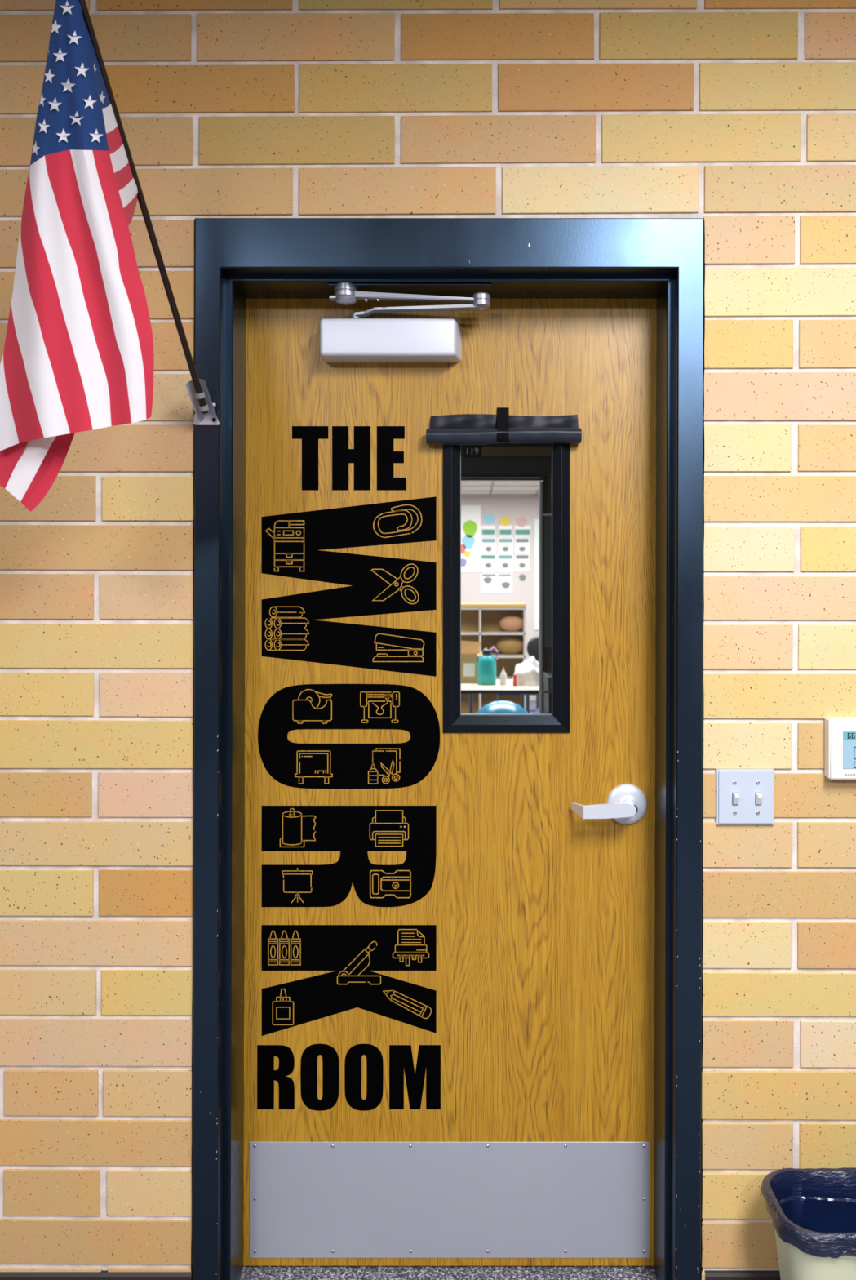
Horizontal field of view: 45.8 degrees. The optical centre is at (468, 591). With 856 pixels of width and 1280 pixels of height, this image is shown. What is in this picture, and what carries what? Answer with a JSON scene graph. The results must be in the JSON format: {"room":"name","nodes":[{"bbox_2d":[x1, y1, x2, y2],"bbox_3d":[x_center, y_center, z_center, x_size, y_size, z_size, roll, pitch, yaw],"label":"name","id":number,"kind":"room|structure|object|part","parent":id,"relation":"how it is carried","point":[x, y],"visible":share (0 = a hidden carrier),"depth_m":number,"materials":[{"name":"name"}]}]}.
{"room":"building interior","nodes":[
{"label":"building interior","id":0,"kind":"room"},
{"bbox_2d":[0,0,855,1279],"bbox_3d":[-0.040,0.051,2.154,4.611,2.800,0.293,0,0,0],"label":"wall","id":1,"kind":"structure","parent":0,"point":[738,116],"depth_m":2.01,"materials":[{"name":"brick"}]},
{"bbox_2d":[0,1270,191,1279],"bbox_3d":[-1.375,1.401,2.000,1.650,0.100,0.024,0,0,0],"label":"baseboard","id":2,"kind":"structure","parent":1,"relation":"attached to","point":[104,1274],"depth_m":2.00,"materials":[{"name":"black rubber"}]},
{"bbox_2d":[191,217,705,1279],"bbox_3d":[-0.040,0.356,2.130,1.021,2.191,0.260,0,0,0],"label":"trim","id":3,"kind":"structure","parent":1,"relation":"attached to","point":[237,260],"depth_m":2.00,"materials":[{"name":"black paint"}]},
{"bbox_2d":[185,378,219,425],"bbox_3d":[-0.517,-0.369,1.964,0.051,0.079,0.077,0,0,0],"label":"bracket","id":4,"kind":"object","parent":3,"relation":"attached to","point":[211,418],"visible":0.98,"depth_m":1.97,"materials":[{"name":"silver metal"}]},
{"bbox_2d":[0,0,208,511],"bbox_3d":[-0.545,-0.564,1.716,0.247,0.877,0.469,0,0,34],"label":"flag","id":5,"kind":"object","parent":4,"relation":"in","point":[77,356],"visible":1,"depth_m":1.55,"materials":[{"name":"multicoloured fabric"}]},
{"bbox_3d":[-0.517,-0.340,1.998,0.051,0.023,0.004,0,0,0],"label":"plate","id":6,"kind":"part","parent":4,"relation":"part of","materials":[{"name":"silver metal"}]},
{"bbox_2d":[243,298,657,1266],"bbox_3d":[-0.040,0.403,2.159,0.908,2.085,0.109,0,0,0],"label":"door","id":7,"kind":"structure","parent":1,"relation":"in","point":[539,1148],"depth_m":2.17,"materials":[{"name":"brown wood"}]},
{"bbox_2d":[257,426,440,1111],"bbox_3d":[-0.256,0.379,2.168,0.393,1.467,0.001,0,0,0],"label":"decal","id":8,"kind":"object","parent":7,"relation":"attached to","point":[292,544],"visible":1,"depth_m":2.17,"materials":[{"name":"black plastic"}]},
{"bbox_2d":[320,282,492,362],"bbox_3d":[-0.132,-0.560,2.111,0.360,0.137,0.114,0,0,0],"label":"door closer","id":9,"kind":"object","parent":7,"relation":"attached to","point":[356,339],"depth_m":2.11,"materials":[{"name":"silver metal"}]},
{"bbox_3d":[-0.113,-0.606,2.078,0.279,0.020,0.024,0,0,0],"label":"arm","id":10,"kind":"part","parent":9,"relation":"part of","materials":[{"name":"silver metal"}]},
{"bbox_3d":[-0.106,-0.584,2.098,0.267,0.013,0.027,0,0,10],"label":"arm","id":11,"kind":"part","parent":9,"relation":"part of","materials":[{"name":"silver metal"}]},
{"bbox_3d":[-0.040,1.304,2.167,0.859,0.248,0.002,0,0,0],"label":"kick plate","id":12,"kind":"part","parent":7,"relation":"part of","materials":[{"name":"metal"}]},
{"bbox_2d":[426,407,582,444],"bbox_3d":[0.075,-0.353,2.148,0.328,0.083,0.040,0,0,0],"label":"window shade","id":13,"kind":"object","parent":7,"relation":"attached to","point":[500,428],"visible":1,"depth_m":2.14,"materials":[{"name":"black fabric"}]},
{"bbox_3d":[0.285,0.457,2.129,0.131,0.034,0.050,0,0,0],"label":"lever","id":14,"kind":"part","parent":7,"relation":"part of","materials":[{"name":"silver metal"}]},
{"bbox_3d":[0.340,0.456,2.163,0.087,0.087,0.010,0,0,0],"label":"handle","id":15,"kind":"part","parent":7,"relation":"part of","materials":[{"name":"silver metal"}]},
{"bbox_2d":[705,1270,781,1279],"bbox_3d":[1.335,1.401,2.000,1.729,0.100,0.024,0,0,0],"label":"baseboard","id":16,"kind":"structure","parent":1,"relation":"attached to","point":[709,1274],"depth_m":2.00,"materials":[{"name":"black rubber"}]},
{"bbox_2d":[715,768,774,824],"bbox_3d":[0.549,0.407,1.998,0.113,0.110,0.026,0,0,0],"label":"light switch","id":17,"kind":"object","parent":1,"relation":"attached to","point":[744,796],"visible":1,"depth_m":2.00,"materials":[{"name":"white plastic"}]},
{"bbox_2d":[825,716,855,779],"bbox_3d":[0.774,0.309,1.993,0.133,0.120,0.030,0,0,0],"label":"thermostat","id":18,"kind":"object","parent":1,"relation":"attached to","point":[840,731],"visible":1,"depth_m":1.98,"materials":[{"name":"white plastic"}]},
{"bbox_2d":[240,700,657,1279],"bbox_3d":[0.000,1.476,4.550,8.400,0.050,18.100,0,0,0],"label":"floor","id":19,"kind":"structure","parent":0,"point":[249,1273],"depth_m":2.15,"materials":[{"name":"carpet"}]},
{"bbox_2d":[461,603,526,713],"bbox_3d":[0.107,0.791,11.200,1.038,1.320,0.400,0,0,0],"label":"shelf unit","id":20,"kind":"object","parent":19,"relation":"on","point":[480,622],"visible":0.34,"depth_m":11.38,"materials":[{"name":"brown wood"}]},
{"bbox_3d":[0.128,0.816,11.190,0.022,1.270,0.380,0,0,0],"label":"panel","id":21,"kind":"part","parent":20,"relation":"part of","materials":[{"name":"beige wood"}]},
{"bbox_2d":[496,635,523,654],"bbox_3d":[0.466,0.594,11.200,0.320,0.200,0.240,0,0,0],"label":"fabric bundle","id":22,"kind":"object","parent":20,"relation":"on","point":[510,645],"visible":1,"depth_m":11.11,"materials":[{"name":"brown fabric"}]},
{"bbox_2d":[499,615,523,631],"bbox_3d":[0.484,0.355,11.200,0.280,0.180,0.200,0,0,0],"label":"fabric bundle","id":23,"kind":"object","parent":20,"relation":"on","point":[510,623],"visible":0.98,"depth_m":11.13,"materials":[{"name":"brown fabric"}]},
{"bbox_3d":[0.615,0.816,11.190,0.022,1.270,0.380,0,0,0],"label":"panel","id":24,"kind":"part","parent":20,"relation":"part of","materials":[{"name":"beige"}]},
{"bbox_2d":[461,679,539,713],"bbox_3d":[0.128,1.081,7.774,0.900,0.740,0.853,0,0,0],"label":"table","id":25,"kind":"object","parent":19,"relation":"on","point":[471,689],"visible":0.16,"depth_m":7.42,"materials":[{"name":"beige laminate"}]},
{"bbox_3d":[0.020,1.095,7.650,0.028,0.712,0.028,0,0,0],"label":"leg","id":26,"kind":"part","parent":25,"relation":"part of","materials":[{"name":"silver metal"}]},
{"bbox_2d":[461,640,486,683],"bbox_3d":[-0.018,0.548,7.999,0.329,0.325,0.302,0,0,0],"label":"cardboard box","id":27,"kind":"object","parent":25,"relation":"on","point":[469,650],"visible":0.46,"depth_m":7.85,"materials":[{"name":"brown cardboard"}]},
{"bbox_2d":[477,646,498,684],"bbox_3d":[0.142,0.563,7.750,0.146,0.296,0.146,0,0,45],"label":"bottle","id":28,"kind":"object","parent":25,"relation":"on","point":[486,665],"visible":1,"depth_m":7.69,"materials":[{"name":"teal plastic"}]},
{"bbox_3d":[0.193,0.469,7.750,0.073,0.106,0.022,0,0,0],"label":"handle","id":29,"kind":"part","parent":28,"relation":"part of","materials":[{"name":"purple"}]},
{"bbox_2d":[500,666,506,685],"bbox_3d":[0.266,0.642,7.700,0.054,0.138,0.054,0,0,0],"label":"squeeze bottle","id":30,"kind":"object","parent":25,"relation":"on","point":[503,675],"visible":1,"depth_m":7.68,"materials":[{"name":"white plastic"}]},
{"bbox_2d":[513,674,516,686],"bbox_3d":[0.350,0.666,7.620,0.028,0.090,0.028,0,0,0],"label":"glue stick","id":31,"kind":"object","parent":25,"relation":"on","point":[514,675],"visible":1,"depth_m":7.61,"materials":[{"name":"red plastic"}]},
{"bbox_3d":[0.436,1.095,8.120,0.028,0.712,0.028,0,0,0],"label":"leg","id":32,"kind":"part","parent":25,"relation":"part of","materials":[{"name":"silver metal"}]},
{"bbox_2d":[512,656,539,686],"bbox_3d":[0.484,0.601,7.738,0.300,0.220,0.277,0,0,0],"label":"heap","id":33,"kind":"object","parent":25,"relation":"on","point":[527,673],"visible":0.66,"depth_m":7.65,"materials":[{"name":"white"}]},
{"bbox_3d":[0.436,1.095,7.430,0.028,0.712,0.028,0,0,0],"label":"leg","id":34,"kind":"part","parent":25,"relation":"part of","materials":[{"name":"silver metal"}]},
{"bbox_2d":[495,677,539,713],"bbox_3d":[0.427,1.101,8.605,0.400,0.701,0.430,0,0,0],"label":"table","id":35,"kind":"object","parent":19,"relation":"on","point":[532,710],"visible":0.22,"depth_m":8.79,"materials":[{"name":"blue"}]},
{"bbox_3d":[0.427,0.826,8.810,0.380,0.150,0.020,0,0,0],"label":"backrest","id":36,"kind":"part","parent":35,"relation":"part of","materials":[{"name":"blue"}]},
{"bbox_3d":[0.427,1.021,8.600,0.400,0.020,0.400,0,0,0],"label":"seat","id":37,"kind":"part","parent":35,"relation":"part of","materials":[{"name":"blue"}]},
{"bbox_3d":[0.597,0.896,8.800,0.017,0.251,0.038,0,0,0],"label":"post","id":38,"kind":"part","parent":35,"relation":"part of","materials":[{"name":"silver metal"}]},
{"bbox_2d":[527,635,539,707],"bbox_3d":[0.739,0.955,10.600,0.360,0.991,0.360,0,0,0],"label":"pedestal fan","id":39,"kind":"object","parent":19,"relation":"on","point":[533,646],"visible":0.25,"depth_m":10.52,"materials":[{"name":"black plastic"}]},
{"bbox_2d":[542,671,551,713],"bbox_3d":[0.530,0.954,5.582,0.268,0.994,0.395,0,0,0],"label":"base cabinet","id":40,"kind":"object","parent":19,"relation":"on","point":[547,676],"visible":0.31,"depth_m":5.47,"materials":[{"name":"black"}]},
{"bbox_3d":[0.508,0.532,5.393,0.222,0.015,0.015,0,0,0],"label":"drawer rail","id":41,"kind":"part","parent":40,"relation":"part of","materials":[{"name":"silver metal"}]},
{"bbox_2d":[774,1227,855,1279],"bbox_3d":[0.748,1.292,1.874,0.360,0.318,0.197,0,0,0],"label":"waste bin","id":42,"kind":"object","parent":19,"relation":"on","point":[794,1264],"visible":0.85,"depth_m":1.79,"materials":[{"name":"beige plastic"}]},
{"bbox_2d":[760,1167,855,1257],"bbox_3d":[0.748,1.268,1.873,0.384,0.286,0.221,0,0,0],"label":"liner","id":43,"kind":"object","parent":42,"relation":"in","point":[813,1211],"visible":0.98,"depth_m":1.95,"materials":[{"name":"blue"}]},
{"bbox_3d":[0.234,1.317,6.980,0.298,0.272,0.298,0,0,0],"label":"stand","id":44,"kind":"object","parent":19,"relation":"on","visible":0},
{"bbox_2d":[476,700,528,713],"bbox_3d":[0.234,0.987,6.980,0.470,0.470,0.470,0,0,0],"label":"exercise ball","id":45,"kind":"object","parent":44,"relation":"on","point":[501,706],"visible":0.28,"depth_m":6.88,"materials":[{"name":"blue"}]},
{"bbox_2d":[461,494,539,700],"bbox_3d":[0.500,0.076,13.550,5.800,2.750,0.100,0,0,0],"label":"wall","id":46,"kind":"structure","parent":0,"point":[514,507],"depth_m":13.50,"materials":[{"name":"grey paint"}]},
{"bbox_2d":[461,505,480,572],"bbox_3d":[-0.128,-0.707,13.494,0.591,0.890,0.008,0,0,0],"label":"poster","id":47,"kind":"object","parent":46,"relation":"attached to","point":[470,514],"visible":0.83,"depth_m":13.49,"materials":[{"name":"white paper"}]},
{"bbox_2d":[480,554,496,572],"bbox_3d":[0.266,-0.383,13.494,0.212,0.241,0.008,0,0,0],"label":"paper sheet","id":48,"kind":"object","parent":46,"relation":"attached to","point":[488,562],"visible":1,"depth_m":13.49,"materials":[{"name":"white paper"}]},
{"bbox_2d":[480,537,496,552],"bbox_3d":[0.270,-0.620,13.494,0.204,0.204,0.008,0,0,0],"label":"paper sheet","id":49,"kind":"object","parent":46,"relation":"attached to","point":[488,544],"visible":1,"depth_m":13.49,"materials":[{"name":"white paper"}]},
{"bbox_2d":[481,525,495,536],"bbox_3d":[0.266,-0.809,13.494,0.182,0.146,0.008,0,0,0],"label":"paper sheet","id":50,"kind":"object","parent":46,"relation":"attached to","point":[486,531],"visible":1,"depth_m":13.49,"materials":[{"name":"white"}]},
{"bbox_2d":[480,573,497,592],"bbox_3d":[0.274,-0.113,13.494,0.212,0.255,0.008,0,0,0],"label":"paper sheet","id":51,"kind":"object","parent":46,"relation":"attached to","point":[488,581],"visible":1,"depth_m":13.49,"materials":[{"name":"white paper"}]},
{"bbox_2d":[484,514,494,524],"bbox_3d":[0.277,-0.969,13.491,0.151,0.129,0.002,0,0,0],"label":"wall decoration","id":52,"kind":"object","parent":46,"relation":"attached to","point":[489,518],"visible":1,"depth_m":13.49,"materials":[{"name":"blue paper"}]},
{"bbox_2d":[497,573,512,592],"bbox_3d":[0.485,-0.113,13.494,0.197,0.255,0.008,0,0,0],"label":"paper sheet","id":53,"kind":"object","parent":46,"relation":"attached to","point":[504,581],"visible":1,"depth_m":13.49,"materials":[{"name":"white paper"}]},
{"bbox_2d":[497,554,513,572],"bbox_3d":[0.492,-0.383,13.494,0.212,0.241,0.008,0,0,0],"label":"paper sheet","id":54,"kind":"object","parent":46,"relation":"attached to","point":[504,562],"visible":1,"depth_m":13.49,"materials":[{"name":"white paper"}]},
{"bbox_2d":[499,516,511,525],"bbox_3d":[0.488,-0.940,13.491,0.151,0.129,0.002,0,0,0],"label":"wall decoration","id":55,"kind":"object","parent":46,"relation":"attached to","point":[504,521],"visible":1,"depth_m":13.49,"materials":[{"name":"yellow paper"}]},
{"bbox_2d":[497,537,513,552],"bbox_3d":[0.496,-0.620,13.494,0.204,0.204,0.008,0,0,0],"label":"paper sheet","id":56,"kind":"object","parent":46,"relation":"attached to","point":[505,544],"visible":1,"depth_m":13.49,"materials":[{"name":"white paper"}]},
{"bbox_2d":[498,525,512,536],"bbox_3d":[0.496,-0.809,13.494,0.175,0.146,0.008,0,0,0],"label":"paper sheet","id":57,"kind":"object","parent":46,"relation":"attached to","point":[504,531],"visible":1,"depth_m":13.49,"materials":[{"name":"white paper"}]},
{"bbox_2d":[515,517,527,527],"bbox_3d":[0.707,-0.926,13.491,0.151,0.129,0.002,0,0,0],"label":"wall decoration","id":58,"kind":"object","parent":46,"relation":"attached to","point":[521,522],"visible":1,"depth_m":13.49,"materials":[{"name":"pink paper"}]},
{"bbox_2d":[515,554,529,571],"bbox_3d":[0.718,-0.387,13.494,0.197,0.233,0.008,0,0,0],"label":"paper sheet","id":59,"kind":"object","parent":46,"relation":"attached to","point":[522,561],"visible":1,"depth_m":13.49,"materials":[{"name":"white paper"}]},
{"bbox_2d":[519,573,525,580],"bbox_3d":[0.722,-0.190,13.491,0.091,0.086,0.002,0,0,0],"label":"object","id":60,"kind":"object","parent":46,"relation":"attached to","point":[522,577],"visible":1,"depth_m":13.49,"materials":[{"name":"grey"}]},
{"bbox_2d":[515,537,529,552],"bbox_3d":[0.718,-0.620,13.494,0.197,0.204,0.008,0,0,0],"label":"paper sheet","id":61,"kind":"object","parent":46,"relation":"attached to","point":[522,544],"visible":1,"depth_m":13.49,"materials":[{"name":"white paper"}]},
{"bbox_2d":[515,525,530,536],"bbox_3d":[0.726,-0.809,13.494,0.212,0.146,0.008,0,0,0],"label":"paper sheet","id":62,"kind":"object","parent":46,"relation":"attached to","point":[525,531],"visible":1,"depth_m":13.49,"materials":[{"name":"white"}]},
{"bbox_2d":[534,519,539,630],"bbox_3d":[0.926,-0.230,13.493,0.088,1.480,0.010,0,0,0],"label":"chart","id":63,"kind":"object","parent":46,"relation":"attached to","point":[536,521],"visible":0.64,"depth_m":13.49,"materials":[{"name":"white paper"}]},
{"bbox_2d":[461,480,541,494],"bbox_3d":[0.500,-1.316,9.710,6.000,0.046,7.580,0,0,0],"label":"ceiling","id":64,"kind":"structure","parent":0,"point":[468,486],"depth_m":12.54,"materials":[{"name":"white"}]},
{"bbox_2d":[461,443,551,671],"bbox_3d":[0.500,0.076,5.860,6.000,2.750,0.120,0,0,0],"label":"wall","id":65,"kind":"structure","parent":0,"point":[481,464],"depth_m":5.80,"materials":[{"name":"grey paint"}]},
{"bbox_2d":[462,445,480,456],"bbox_3d":[0.020,-0.804,5.792,0.103,0.060,0.017,0,0,0],"label":"room sign","id":66,"kind":"object","parent":65,"relation":"attached to","point":[468,451],"visible":1,"depth_m":5.79,"materials":[{"name":"black plastic"}]},
{"bbox_2d":[461,474,544,713],"bbox_3d":[0.054,0.400,5.850,0.762,2.143,0.140,0,0,0],"label":"trim","id":67,"kind":"structure","parent":65,"relation":"attached to","point":[463,476],"depth_m":5.78,"materials":[{"name":"black paint"}]},
{"bbox_2d":[481,446,551,456],"bbox_3d":[0.307,-0.804,5.794,0.464,0.053,0.012,0,0,0],"label":"trim","id":68,"kind":"structure","parent":65,"relation":"attached to","point":[486,451],"depth_m":5.79,"materials":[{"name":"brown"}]},
{"bbox_2d":[539,480,542,713],"bbox_3d":[0.415,0.407,5.835,0.013,2.087,0.030,0,0,0],"label":"trim","id":69,"kind":"structure","parent":65,"relation":"attached to","point":[540,482],"depth_m":5.82,"materials":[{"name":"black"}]},
{"bbox_2d":[542,513,551,515],"bbox_3d":[0.530,-0.440,5.785,0.207,0.011,0.030,0,0,0],"label":"trim","id":70,"kind":"structure","parent":65,"relation":"attached to","point":[544,514],"depth_m":5.77,"materials":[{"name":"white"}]},
{"bbox_2d":[543,515,551,647],"bbox_3d":[0.530,-0.056,5.790,0.205,0.752,0.020,0,0,0],"label":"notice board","id":71,"kind":"object","parent":65,"relation":"attached to","point":[547,519],"visible":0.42,"depth_m":5.78,"materials":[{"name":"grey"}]}
]}

